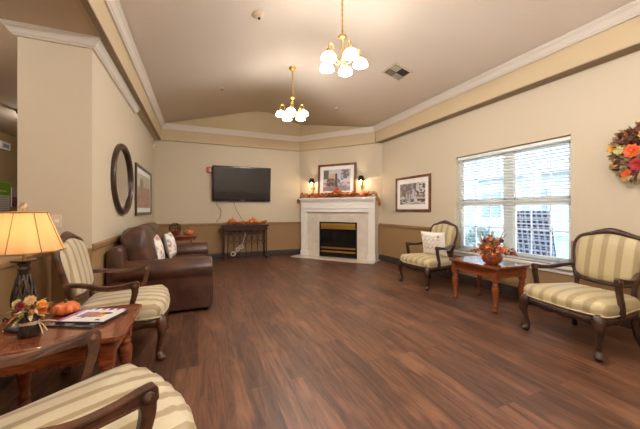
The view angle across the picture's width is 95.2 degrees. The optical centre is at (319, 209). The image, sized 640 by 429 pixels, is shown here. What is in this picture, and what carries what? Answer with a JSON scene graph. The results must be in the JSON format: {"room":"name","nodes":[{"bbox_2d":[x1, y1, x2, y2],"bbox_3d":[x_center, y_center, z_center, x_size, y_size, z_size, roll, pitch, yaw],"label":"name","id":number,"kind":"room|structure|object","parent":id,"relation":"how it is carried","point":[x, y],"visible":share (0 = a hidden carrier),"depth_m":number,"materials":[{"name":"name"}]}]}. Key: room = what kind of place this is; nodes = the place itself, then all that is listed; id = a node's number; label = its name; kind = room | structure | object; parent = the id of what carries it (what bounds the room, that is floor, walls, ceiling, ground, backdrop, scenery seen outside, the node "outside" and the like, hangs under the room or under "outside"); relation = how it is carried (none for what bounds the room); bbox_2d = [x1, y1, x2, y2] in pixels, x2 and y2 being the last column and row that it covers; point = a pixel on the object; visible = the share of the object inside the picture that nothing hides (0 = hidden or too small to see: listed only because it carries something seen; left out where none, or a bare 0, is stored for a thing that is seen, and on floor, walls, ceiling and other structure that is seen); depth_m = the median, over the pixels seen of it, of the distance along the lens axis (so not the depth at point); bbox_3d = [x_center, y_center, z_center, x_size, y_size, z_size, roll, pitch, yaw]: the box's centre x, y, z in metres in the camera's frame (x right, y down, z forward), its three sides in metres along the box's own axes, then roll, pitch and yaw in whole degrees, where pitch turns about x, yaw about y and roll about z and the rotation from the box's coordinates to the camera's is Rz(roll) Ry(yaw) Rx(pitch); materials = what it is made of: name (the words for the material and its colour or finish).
{"room":"care facility","nodes":[
{"label":"care facility","id":0,"kind":"room"},
{"bbox_2d":[0,131,16,210],"bbox_3d":[-4.742,-0.200,1.595,0.120,2.800,12.600,0,0,-23],"label":"wall","id":1,"kind":"structure","parent":0,"point":[8,159],"depth_m":6.21,"materials":[{"name":"paint"}]},
{"bbox_2d":[0,182,8,209],"bbox_3d":[-6.492,-0.280,5.979,0.014,0.580,0.420,0,0,-23],"label":"poster","id":2,"kind":"object","parent":1,"relation":"attached to","point":[4,187],"visible":1,"depth_m":6.02,"materials":[{"name":"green paper"}]},
{"bbox_2d":[0,140,10,150],"bbox_3d":[-6.493,-1.320,6.012,0.053,0.160,0.320,0,0,-23],"label":"wall sign","id":3,"kind":"object","parent":1,"relation":"attached to","point":[6,146],"visible":1,"depth_m":6.00,"materials":[{"name":"white"}]},
{"bbox_2d":[11,187,16,206],"bbox_3d":[-6.646,-0.280,6.348,0.014,0.420,0.220,0,0,-23],"label":"flyer","id":4,"kind":"object","parent":1,"relation":"attached to","point":[13,189],"visible":0.93,"depth_m":6.31,"materials":[{"name":"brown paper"}]},
{"bbox_2d":[0,254,50,323],"bbox_3d":[-1.260,0.795,-0.331,0.140,0.810,6.360,0,0,-23],"label":"wall","id":5,"kind":"structure","parent":0,"point":[40,271],"depth_m":2.33,"materials":[{"name":"brown paint"}]},
{"bbox_2d":[0,253,51,268],"bbox_3d":[-1.259,0.370,-0.334,0.200,0.040,6.355,0,0,-23],"label":"half wall cap","id":6,"kind":"object","parent":5,"relation":"on","point":[4,261],"depth_m":2.11,"materials":[{"name":"paint"}]},
{"bbox_2d":[0,0,155,139],"bbox_3d":[-3.381,-1.640,2.164,2.830,0.080,12.600,0,0,-23],"label":"ceiling","id":7,"kind":"structure","parent":0,"point":[65,15],"depth_m":2.57,"materials":[{"name":"beige paint"}]},
{"bbox_2d":[17,36,153,307],"bbox_3d":[-3.206,-0.200,4.600,0.530,2.800,4.240,0,0,-23],"label":"wall","id":8,"kind":"structure","parent":0,"point":[72,116],"depth_m":2.69,"materials":[{"name":"beige paint"}]},
{"bbox_2d":[51,215,61,226],"bbox_3d":[-2.382,0.100,2.640,0.072,0.116,0.009,0,0,-23],"label":"light switch","id":9,"kind":"object","parent":8,"relation":"attached to","point":[57,219],"visible":0.86,"depth_m":2.64,"materials":[{"name":"beige plastic"}]},
{"bbox_2d":[0,18,140,113],"bbox_3d":[-2.756,-1.556,3.522,0.700,0.087,2.075,0,0,-23],"label":"crown molding","id":10,"kind":"structure","parent":8,"relation":"attached to","point":[20,29],"depth_m":2.67,"materials":[{"name":"beige paint"}]},
{"bbox_2d":[80,0,160,139],"bbox_3d":[-1.607,-1.593,1.777,0.054,0.011,10.519,0,0,-23],"label":"trim","id":11,"kind":"structure","parent":8,"relation":"attached to","point":[86,4],"depth_m":2.96,"materials":[{"name":"beige paint"}]},
{"bbox_2d":[110,143,133,214],"bbox_3d":[-2.571,-0.395,3.803,0.077,0.918,1.038,0,0,-23],"label":"wall mirror","id":12,"kind":"object","parent":8,"relation":"attached to","point":[121,173],"visible":0.99,"depth_m":3.75,"materials":[{"name":"brown wood"}]},
{"bbox_2d":[116,149,129,208],"bbox_3d":[-2.571,-0.395,3.803,0.001,0.788,0.908,0,0,-23],"label":"mirror glass","id":13,"kind":"object","parent":12,"relation":"attached to","point":[122,173],"depth_m":3.85,"materials":[{"name":"beige mirror"}]},
{"bbox_2d":[135,162,151,215],"bbox_3d":[-3.204,-0.330,5.327,0.030,0.840,1.600,0,0,-23],"label":"framed picture","id":14,"kind":"object","parent":8,"relation":"attached to","point":[143,178],"visible":1,"depth_m":5.16,"materials":[{"name":"brown wood"}]},
{"bbox_2d":[137,172,149,207],"bbox_3d":[-3.205,-0.330,5.326,0.001,0.580,1.340,0,0,-23],"label":"print","id":15,"kind":"object","parent":14,"relation":"attached to","point":[143,183],"depth_m":5.25},
{"bbox_2d":[0,249,300,390],"bbox_3d":[-0.214,1.130,2.403,3.898,0.140,10.600,0,0,-23],"label":"baseboard","id":16,"kind":"structure","parent":8,"relation":"attached to","point":[285,251],"depth_m":7.40,"materials":[{"name":"brown"}]},
{"bbox_2d":[154,140,299,253],"bbox_3d":[-2.284,-0.800,7.347,4.350,4.000,0.120,0,0,-23],"label":"wall","id":17,"kind":"structure","parent":0,"point":[182,184],"depth_m":7.19,"materials":[{"name":"beige paint"}]},
{"bbox_2d":[92,222,300,249],"bbox_3d":[-1.304,0.350,5.394,3.592,0.060,4.240,0,0,-23],"label":"trim","id":18,"kind":"structure","parent":17,"relation":"attached to","point":[106,242],"depth_m":6.76,"materials":[{"name":"paint"}]},
{"bbox_2d":[206,167,211,172],"bbox_3d":[-2.670,-0.970,7.090,0.160,0.140,0.056,0,0,-23],"label":"fire alarm","id":19,"kind":"object","parent":17,"relation":"attached to","point":[208,169],"visible":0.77,"depth_m":7.07,"materials":[{"name":"red plastic"}]},
{"bbox_2d":[212,165,270,201],"bbox_3d":[-1.951,-0.650,7.342,1.420,0.860,0.157,0,0,-23],"label":"television","id":20,"kind":"object","parent":17,"relation":"attached to","point":[229,183],"visible":1,"depth_m":7.28,"materials":[{"name":"black plastic"}]},
{"bbox_2d":[0,254,639,428],"bbox_3d":[-1.088,1.250,3.122,8.000,0.100,12.800,0,0,-23],"label":"floor","id":21,"kind":"structure","parent":0,"point":[283,341],"depth_m":2.34,"materials":[{"name":"brown wood"}]},
{"bbox_2d":[0,303,141,408],"bbox_3d":[-1.469,0.930,1.673,0.700,0.540,0.600,0,0,-23],"label":"side table","id":22,"kind":"object","parent":21,"relation":"on","point":[116,332],"visible":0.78,"depth_m":1.55,"materials":[{"name":"brown wood"}]},
{"bbox_2d":[3,295,56,337],"bbox_3d":[-1.512,0.555,1.535,0.197,0.200,0.213,0,0,-23],"label":"flower arrangement","id":23,"kind":"object","parent":22,"relation":"on","point":[28,318],"visible":1,"depth_m":1.51,"materials":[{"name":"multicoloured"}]},
{"bbox_2d":[0,202,66,332],"bbox_3d":[-1.659,0.307,1.637,0.360,0.704,0.360,0,0,-23],"label":"table lamp","id":24,"kind":"object","parent":22,"relation":"on","point":[23,233],"visible":0.81,"depth_m":1.59,"materials":[{"name":"beige fabric"}]},
{"bbox_2d":[50,299,80,315],"bbox_3d":[-1.616,0.611,1.857,0.148,0.096,0.147,0,0,-34],"label":"pumpkin","id":25,"kind":"object","parent":22,"relation":"on","point":[66,307],"visible":0.98,"depth_m":1.82,"materials":[{"name":"orange food"}]},
{"bbox_2d":[46,314,121,328],"bbox_3d":[-1.394,0.655,1.742,0.280,0.010,0.220,0,0,5],"label":"magazine","id":26,"kind":"object","parent":22,"relation":"on","point":[60,325],"visible":0.35,"depth_m":1.64,"materials":[{"name":"grey paper"}]},
{"bbox_2d":[55,308,128,322],"bbox_3d":[-1.380,0.645,1.786,0.280,0.010,0.220,0,0,1],"label":"magazine","id":27,"kind":"object","parent":26,"relation":"on","point":[88,315],"visible":1,"depth_m":1.75,"materials":[{"name":"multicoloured paper"}]},
{"bbox_2d":[0,328,196,428],"bbox_3d":[-0.895,0.687,0.999,0.698,1.036,0.770,0,0,40],"label":"armchair","id":28,"kind":"object","parent":21,"relation":"on","point":[126,396],"visible":1,"depth_m":1.08,"materials":[{"name":"beige fabric"}]},
{"bbox_2d":[0,364,196,428],"bbox_3d":[-0.856,0.791,1.044,0.681,0.148,0.644,0,0,40],"label":"seat cushion","id":29,"kind":"object","parent":28,"relation":"on","point":[90,394],"depth_m":1.10,"materials":[{"name":"beige fabric"}]},
{"bbox_2d":[52,231,170,374],"bbox_3d":[-1.716,0.687,2.500,0.763,1.036,0.778,0,0,-25],"label":"armchair","id":30,"kind":"object","parent":21,"relation":"on","point":[74,270],"visible":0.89,"depth_m":2.31,"materials":[{"name":"beige fabric"}]},
{"bbox_2d":[80,285,169,321],"bbox_3d":[-1.663,0.791,2.525,0.638,0.148,0.759,0,0,-25],"label":"seat cushion","id":31,"kind":"object","parent":30,"relation":"on","point":[154,299],"depth_m":2.38,"materials":[{"name":"beige fabric"}]},
{"bbox_2d":[106,222,212,311],"bbox_3d":[-2.132,0.694,4.149,1.065,1.011,1.977,0,0,-23],"label":"leather sofa","id":32,"kind":"object","parent":21,"relation":"on","point":[187,276],"visible":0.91,"depth_m":3.37,"materials":[{"name":"brown leather"}]},
{"bbox_2d":[120,225,157,260],"bbox_3d":[-2.258,0.494,3.707,0.392,0.603,0.772,0,0,-23],"label":"cushion","id":33,"kind":"object","parent":32,"relation":"on","point":[138,242],"depth_m":3.40,"materials":[{"name":"brown leather"}]},
{"bbox_2d":[139,222,165,253],"bbox_3d":[-2.540,0.494,4.372,0.398,0.610,0.764,0,0,-23],"label":"cushion","id":34,"kind":"object","parent":32,"relation":"on","point":[155,227],"depth_m":4.32,"materials":[{"name":"brown leather"}]},
{"bbox_2d":[154,235,164,258],"bbox_3d":[-2.145,0.534,3.834,0.171,0.397,0.429,0,0,-14],"label":"throw pillow","id":35,"kind":"object","parent":32,"relation":"on","point":[159,247],"visible":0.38,"depth_m":3.77,"materials":[{"name":"fabric"}]},
{"bbox_2d":[163,232,176,257],"bbox_3d":[-2.336,0.544,4.556,0.169,0.377,0.409,0,0,-13],"label":"throw pillow","id":36,"kind":"object","parent":32,"relation":"on","point":[170,246],"visible":1,"depth_m":4.40,"materials":[{"name":"fabric"}]},
{"bbox_2d":[165,254,206,258],"bbox_3d":[-2.179,0.830,4.520,0.840,0.212,0.715,0,0,-23],"label":"seat cushion","id":37,"kind":"object","parent":32,"relation":"on","point":[177,255],"depth_m":4.65,"materials":[{"name":"brown leather"}]},
{"bbox_2d":[173,234,198,242],"bbox_3d":[-2.793,0.847,5.932,0.643,0.684,0.643,0,0,-23],"label":"end table","id":38,"kind":"object","parent":21,"relation":"on","point":[181,237],"visible":0.42,"depth_m":5.76,"materials":[{"name":"brown wood"}]},
{"bbox_2d":[169,223,180,234],"bbox_3d":[-2.943,0.382,5.928,0.228,0.244,0.236,0,0,-23],"label":"wire basket","id":39,"kind":"object","parent":38,"relation":"on","point":[179,227],"visible":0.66,"depth_m":5.89,"materials":[{"name":"metal"}]},
{"bbox_2d":[171,229,179,234],"bbox_3d":[-2.825,0.433,5.766,0.245,0.128,0.205,0,0,4],"label":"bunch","id":40,"kind":"object","parent":38,"relation":"on","point":[176,232],"visible":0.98,"depth_m":5.76,"materials":[{"name":"brown plant"}]},
{"bbox_2d":[183,228,194,234],"bbox_3d":[-2.653,0.433,5.905,0.216,0.142,0.217,0,0,34],"label":"pumpkin","id":41,"kind":"object","parent":38,"relation":"on","point":[189,231],"visible":1,"depth_m":5.83,"materials":[{"name":"orange"}]},
{"bbox_2d":[221,224,268,260],"bbox_3d":[-1.842,0.783,7.185,1.120,0.845,0.300,0,0,-23],"label":"console table","id":42,"kind":"object","parent":21,"relation":"on","point":[251,227],"visible":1,"depth_m":7.09,"materials":[{"name":"metal"}]},
{"bbox_2d":[231,238,244,255],"bbox_3d":[-1.951,0.828,6.955,0.348,0.537,0.039,0,0,-23],"label":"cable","id":43,"kind":"object","parent":42,"relation":"hanging from","point":[244,238],"visible":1,"depth_m":6.95,"materials":[{"name":"grey plastic"}]},
{"bbox_2d":[225,230,265,257],"bbox_3d":[-1.796,0.820,7.074,1.000,0.640,0.040,0,0,-23],"label":"grille","id":44,"kind":"object","parent":42,"relation":"attached to","point":[257,236],"depth_m":7.09,"materials":[{"name":"metal"}]},
{"bbox_2d":[224,220,267,224],"bbox_3d":[-1.796,0.299,7.108,1.089,0.127,0.204,0,0,-23],"label":"leaf garland","id":45,"kind":"object","parent":42,"relation":"on","point":[263,221],"visible":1,"depth_m":7.09},
{"bbox_2d":[291,254,379,263],"bbox_3d":[0.343,1.190,7.192,2.170,0.020,0.559,0,0,28],"label":"hearth","id":46,"kind":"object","parent":21,"relation":"on","point":[352,260],"depth_m":7.01,"materials":[{"name":"beige stone"}]},
{"bbox_2d":[299,197,378,260],"bbox_3d":[0.429,0.438,7.303,2.060,1.485,0.320,0,0,28],"label":"fireplace","id":47,"kind":"object","parent":46,"relation":"on","point":[343,227],"visible":0.97,"depth_m":7.20,"materials":[{"name":"white"}]},
{"bbox_2d":[331,188,342,197],"bbox_3d":[0.445,-0.430,7.283,0.414,0.248,0.165,0,0,28],"label":"pumpkin","id":48,"kind":"object","parent":47,"relation":"on","point":[336,189],"visible":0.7,"depth_m":7.25,"materials":[{"name":"orange"}]},
{"bbox_2d":[318,162,355,196],"bbox_3d":[0.417,-0.756,7.397,1.050,0.840,0.073,0,0,28],"label":"framed picture","id":49,"kind":"object","parent":47,"relation":"on","point":[342,176],"visible":0.95,"depth_m":7.39,"materials":[{"name":"brown wood"}]},
{"bbox_2d":[323,168,350,190],"bbox_3d":[0.417,-0.756,7.399,0.760,0.550,0.001,0,-3,28],"label":"print","id":50,"kind":"object","parent":49,"relation":"attached to","point":[337,178],"depth_m":7.39},
{"bbox_2d":[321,248,354,256],"bbox_3d":[0.453,1.055,7.273,0.940,0.180,0.030,0,0,28],"label":"grille","id":51,"kind":"object","parent":47,"relation":"attached to","point":[331,252],"depth_m":7.24,"materials":[{"name":"gold metal"}]},
{"bbox_2d":[296,191,380,205],"bbox_3d":[0.391,-0.286,7.241,2.258,0.392,0.241,0,0,28],"label":"leaf garland","id":52,"kind":"object","parent":47,"relation":"on","point":[344,194],"visible":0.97,"depth_m":7.17,"materials":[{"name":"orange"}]},
{"bbox_2d":[299,197,377,201],"bbox_3d":[0.429,-0.255,7.303,2.060,0.100,0.320,0,0,28],"label":"mantel shelf","id":53,"kind":"object","parent":47,"relation":"attached to","point":[340,199],"depth_m":7.09,"materials":[{"name":"white wood"}]},
{"bbox_2d":[398,220,458,290],"bbox_3d":[1.774,0.687,4.751,0.740,1.036,0.720,0,0,-23],"label":"armchair","id":54,"kind":"object","parent":21,"relation":"on","point":[427,263],"visible":0.86,"depth_m":4.61,"materials":[{"name":"beige fabric"}]},
{"bbox_2d":[400,253,450,267],"bbox_3d":[1.721,0.791,4.729,0.620,0.148,0.702,0,0,-23],"label":"seat cushion","id":55,"kind":"object","parent":54,"relation":"on","point":[415,260],"depth_m":4.51,"materials":[{"name":"beige fabric"}]},
{"bbox_2d":[421,231,447,256],"bbox_3d":[1.819,0.537,4.674,0.145,0.387,0.438,0,0,-37],"label":"throw pillow","id":56,"kind":"object","parent":54,"relation":"on","point":[430,240],"visible":0.88,"depth_m":4.62,"materials":[{"name":"fabric"}]},
{"bbox_2d":[449,256,529,312],"bbox_3d":[2.152,0.930,3.771,0.580,0.540,0.750,0,0,-20],"label":"side table","id":57,"kind":"object","parent":21,"relation":"on","point":[470,264],"visible":0.98,"depth_m":3.54,"materials":[{"name":"brown wood"}]},
{"bbox_2d":[481,252,502,263],"bbox_3d":[2.118,0.595,3.594,0.235,0.130,0.227,0,0,-23],"label":"vase","id":58,"kind":"object","parent":57,"relation":"on","point":[487,257],"depth_m":3.51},
{"bbox_2d":[470,230,518,263],"bbox_3d":[2.118,0.455,3.604,0.528,0.409,0.527,0,0,-23],"label":"flower arrangement","id":59,"kind":"object","parent":57,"relation":"on","point":[490,255],"visible":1,"depth_m":3.54,"materials":[{"name":"orange plant"}]},
{"bbox_2d":[520,228,639,361],"bbox_3d":[2.453,0.687,2.710,0.740,1.036,0.742,0,0,-15],"label":"armchair","id":60,"kind":"object","parent":21,"relation":"on","point":[605,256],"visible":1,"depth_m":2.63,"materials":[{"name":"beige fabric"}]},
{"bbox_2d":[523,282,639,318],"bbox_3d":[2.398,0.791,2.695,0.620,0.148,0.724,0,0,-15],"label":"seat cushion","id":61,"kind":"object","parent":60,"relation":"on","point":[577,299],"depth_m":2.51,"materials":[{"name":"beige fabric"}]},
{"bbox_2d":[300,143,381,259],"bbox_3d":[0.489,-0.800,7.523,2.301,4.000,0.120,0,0,28],"label":"wall","id":62,"kind":"structure","parent":0,"point":[367,157],"depth_m":7.24,"materials":[{"name":"beige paint"}]},
{"bbox_2d":[309,178,314,191],"bbox_3d":[-0.210,-0.654,7.705,0.160,0.352,0.200,0,0,28],"label":"wall sconce","id":63,"kind":"object","parent":62,"relation":"attached to","point":[311,180],"visible":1,"depth_m":7.68,"materials":[{"name":"gold metal"}]},
{"bbox_2d":[358,175,363,189],"bbox_3d":[1.000,-0.654,7.072,0.160,0.352,0.200,0,0,28],"label":"wall sconce","id":64,"kind":"object","parent":62,"relation":"attached to","point":[360,178],"visible":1,"depth_m":7.02,"materials":[{"name":"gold metal"}]},
{"bbox_2d":[103,0,639,141],"bbox_3d":[0.559,-1.910,2.688,4.645,0.120,10.510,0,0,-23],"label":"crown molding","id":65,"kind":"structure","parent":62,"relation":"attached to","point":[629,11],"depth_m":3.95,"materials":[{"name":"beige paint"}]},
{"bbox_2d":[75,0,639,151],"bbox_3d":[0.585,-2.200,2.737,4.930,1.200,10.600,0,0,-23],"label":"wall","id":66,"kind":"structure","parent":0,"point":[625,34],"depth_m":4.96,"materials":[{"name":"beige paint"}]},
{"bbox_2d":[119,0,634,126],"bbox_3d":[0.548,-2.268,2.716,4.765,0.647,10.590,0,0,-23],"label":"ceiling","id":67,"kind":"structure","parent":0,"point":[189,50],"depth_m":4.01,"materials":[{"name":"beige paint"}]},
{"bbox_2d":[252,10,263,19],"bbox_3d":[-0.739,-2.317,3.485,0.147,0.085,0.149,0,0,-30],"label":"smoke detector","id":68,"kind":"object","parent":67,"relation":"attached to","point":[258,14],"visible":1,"depth_m":3.45,"materials":[{"name":"beige plastic"}]},
{"bbox_2d":[276,66,307,120],"bbox_3d":[-0.502,-2.083,5.197,0.567,0.896,0.570,0,0,-23],"label":"chandelier","id":69,"kind":"object","parent":67,"relation":"hanging from","point":[290,111],"visible":1,"depth_m":5.17,"materials":[{"name":"white glass"}]},
{"bbox_2d":[320,0,367,76],"bbox_3d":[0.266,-2.096,3.386,0.575,0.871,0.558,0,0,-23],"label":"chandelier","id":70,"kind":"object","parent":67,"relation":"hanging from","point":[328,57],"visible":1,"depth_m":3.39,"materials":[{"name":"white glass"}]},
{"bbox_2d":[381,62,412,81],"bbox_3d":[1.231,-2.203,4.676,0.350,0.103,0.360,0,0,-23],"label":"ceiling vent","id":71,"kind":"object","parent":67,"relation":"in","point":[395,71],"visible":1,"depth_m":4.67,"materials":[{"name":"beige plastic"}]},
{"bbox_2d":[382,50,639,316],"bbox_3d":[3.242,-0.500,2.915,0.150,3.400,8.880,0,0,-23],"label":"wall","id":72,"kind":"structure","parent":0,"point":[590,105],"depth_m":3.66,"materials":[{"name":"beige paint"}]},
{"bbox_2d":[379,223,430,229],"bbox_3d":[1.842,0.350,5.990,0.062,0.060,2.134,0,0,-23],"label":"trim","id":73,"kind":"structure","parent":72,"relation":"attached to","point":[380,224],"depth_m":6.11,"materials":[{"name":"paint"}]},
{"bbox_2d":[395,173,430,211],"bbox_3d":[1.873,-0.330,5.952,0.030,0.720,1.040,0,0,-23],"label":"framed picture","id":74,"kind":"object","parent":72,"relation":"attached to","point":[412,193],"visible":1,"depth_m":5.89,"materials":[{"name":"brown wood"}]},
{"bbox_2d":[400,182,424,204],"bbox_3d":[1.875,-0.330,5.953,0.001,0.430,0.750,0,0,-23],"label":"print","id":75,"kind":"object","parent":74,"relation":"attached to","point":[412,193],"depth_m":5.94},
{"bbox_2d":[376,42,639,142],"bbox_3d":[3.104,-1.593,2.836,0.163,0.011,8.820,0,0,-23],"label":"trim","id":76,"kind":"structure","parent":72,"relation":"attached to","point":[635,47],"depth_m":3.69,"materials":[{"name":"beige paint"}]},
{"bbox_2d":[379,254,639,329],"bbox_3d":[3.141,1.130,2.880,0.064,0.140,8.892,0,0,-23],"label":"baseboard","id":77,"kind":"structure","parent":72,"relation":"attached to","point":[505,289],"depth_m":4.61,"materials":[{"name":"brown"}]},
{"bbox_2d":[453,250,573,275],"bbox_3d":[2.648,0.720,4.206,0.150,0.090,1.760,0,0,-23],"label":"window sill","id":78,"kind":"structure","parent":72,"relation":"attached to","point":[566,270],"depth_m":3.83,"materials":[{"name":"white"}]},
{"bbox_2d":[460,141,570,262],"bbox_3d":[2.740,-0.107,4.244,0.049,1.565,1.660,0,0,-23],"label":"window","id":79,"kind":"structure","parent":72,"relation":"in","point":[508,225],"depth_m":4.17,"materials":[{"name":"white plastic"}]},
{"bbox_2d":[458,136,570,265],"bbox_3d":[2.681,-0.105,4.220,0.074,1.553,1.636,0,0,-23],"label":"window blind","id":80,"kind":"object","parent":79,"relation":"attached to","point":[568,138],"visible":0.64,"depth_m":4.03,"materials":[{"name":"white plastic"}]},
{"bbox_2d":[606,121,639,184],"bbox_3d":[3.120,-0.556,2.771,0.181,0.640,0.618,0,0,-23],"label":"wreath","id":81,"kind":"object","parent":72,"relation":"attached to","point":[626,143],"visible":1,"depth_m":2.90,"materials":[{"name":"multicoloured plant"}]},
{"bbox_2d":[606,145,614,151],"bbox_3d":[2.981,-0.629,2.991,0.022,0.084,0.084,0,0,-23],"label":"flower","id":82,"kind":"object","parent":81,"relation":"on","point":[611,148],"depth_m":2.99,"materials":[{"name":"orange plant"}]},
{"bbox_2d":[612,146,622,154],"bbox_3d":[3.000,-0.599,2.945,0.024,0.092,0.092,0,0,-23],"label":"flower","id":83,"kind":"object","parent":81,"relation":"on","point":[616,150],"depth_m":2.95,"materials":[{"name":"yellow plant"}]},
{"bbox_2d":[621,169,631,177],"bbox_3d":[3.023,-0.359,2.889,0.024,0.092,0.092,0,0,-23],"label":"flower","id":84,"kind":"object","parent":81,"relation":"on","point":[625,173],"depth_m":2.88,"materials":[{"name":"orange plant"}]},
{"bbox_2d":[622,143,639,157],"bbox_3d":[3.035,-0.579,2.852,0.031,0.143,0.143,0,0,-23],"label":"flower","id":85,"kind":"object","parent":81,"relation":"on","point":[630,151],"depth_m":2.85,"materials":[{"name":"orange plant"}]},
{"bbox_2d":[628,158,639,170],"bbox_3d":[3.051,-0.439,2.815,0.030,0.134,0.134,0,0,-23],"label":"flower","id":86,"kind":"object","parent":81,"relation":"on","point":[634,164],"depth_m":2.83,"materials":[{"name":"red plant"}]},
{"label":"outside","id":87,"kind":"structure","parent":0,"visible":0},
{"bbox_2d":[478,231,568,258],"bbox_3d":[9.587,1.380,13.759,11.700,0.120,26.000,0,0,-23],"label":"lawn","id":88,"kind":"structure","parent":87,"point":[565,239],"depth_m":11.17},
{"bbox_2d":[478,145,568,235],"bbox_3d":[13.676,-1.180,16.552,5.000,5.000,15.000,0,0,-23],"label":"house","id":89,"kind":"structure","parent":88,"relation":"on","point":[484,219],"depth_m":16.53,"materials":[{"name":"grey paint"}]},
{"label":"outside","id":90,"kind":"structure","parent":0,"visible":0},
{"bbox_3d":[3.665,1.370,7.492,4.060,0.100,13.000,0,0,-23],"label":"floor","id":91,"kind":"structure","parent":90,"visible":0},
{"bbox_2d":[465,161,477,245],"bbox_3d":[4.564,-0.170,8.789,0.340,2.980,0.340,0,0,-23],"label":"porch column","id":92,"kind":"structure","parent":91,"relation":"on","point":[468,214],"depth_m":8.70,"materials":[{"name":"grey paint"}]},
{"bbox_2d":[465,227,497,246],"bbox_3d":[4.301,0.872,7.871,0.989,0.928,0.987,0,0,-23],"label":"shrub","id":93,"kind":"object","parent":91,"relation":"on","point":[470,234],"visible":0.34,"depth_m":7.76,"materials":[{"name":"grey plant"}]},
{"bbox_2d":[524,150,540,209],"bbox_3d":[5.231,-0.170,7.193,0.340,2.980,0.340,0,0,-23],"label":"porch column","id":94,"kind":"structure","parent":91,"relation":"on","point":[537,207],"depth_m":7.09,"materials":[{"name":"grey paint"}]},
{"bbox_2d":[517,211,555,256],"bbox_3d":[4.126,0.670,5.688,0.040,1.300,0.936,0,0,-23],"label":"lattice panel","id":95,"kind":"object","parent":91,"relation":"on","point":[520,217],"visible":0.34,"depth_m":5.62,"materials":[{"name":"blue"}]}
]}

